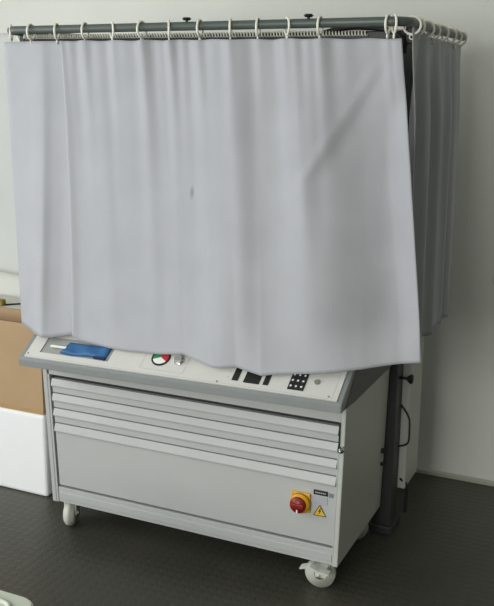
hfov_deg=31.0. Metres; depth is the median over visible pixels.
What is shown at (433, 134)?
curtain
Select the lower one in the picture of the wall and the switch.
the switch
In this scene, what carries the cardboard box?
on the foam block
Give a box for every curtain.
[4,23,92,337]
[60,14,420,375]
[402,15,467,346]
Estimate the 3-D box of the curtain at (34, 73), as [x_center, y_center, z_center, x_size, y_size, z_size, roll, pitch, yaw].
[-0.663,-0.468,3.243,0.252,1.016,0.809,2,13,5]
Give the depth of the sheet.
4.32 m
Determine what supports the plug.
on the side table
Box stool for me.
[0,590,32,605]
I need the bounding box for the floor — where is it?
[0,472,493,605]
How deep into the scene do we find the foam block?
3.47 m
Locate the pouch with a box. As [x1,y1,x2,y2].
[50,342,111,360]
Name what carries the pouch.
in the trolley
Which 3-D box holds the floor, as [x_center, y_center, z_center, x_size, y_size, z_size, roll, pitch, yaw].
[-0.492,1.329,1.260,6.500,0.080,5.965,7,15,24]
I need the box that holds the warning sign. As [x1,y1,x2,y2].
[313,505,325,516]
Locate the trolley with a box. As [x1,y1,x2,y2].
[7,14,464,586]
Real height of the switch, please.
0.068 m
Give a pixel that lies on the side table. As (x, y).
(9, 299)
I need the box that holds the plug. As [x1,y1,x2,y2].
[0,299,20,305]
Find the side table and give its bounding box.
[0,294,20,309]
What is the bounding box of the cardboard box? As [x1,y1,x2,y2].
[0,307,45,414]
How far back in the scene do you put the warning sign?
2.76 m
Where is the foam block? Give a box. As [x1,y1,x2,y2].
[0,407,51,495]
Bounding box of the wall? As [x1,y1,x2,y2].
[0,0,493,480]
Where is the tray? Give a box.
[40,337,114,360]
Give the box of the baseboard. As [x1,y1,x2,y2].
[416,467,493,485]
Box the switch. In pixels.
[290,490,310,513]
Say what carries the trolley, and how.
on the floor
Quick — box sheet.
[0,33,19,274]
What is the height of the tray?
0.045 m
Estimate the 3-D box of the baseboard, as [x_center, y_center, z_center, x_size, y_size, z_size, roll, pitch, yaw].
[0.755,0.704,3.721,6.350,0.020,0.010,7,15,24]
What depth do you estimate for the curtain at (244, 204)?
2.64 m

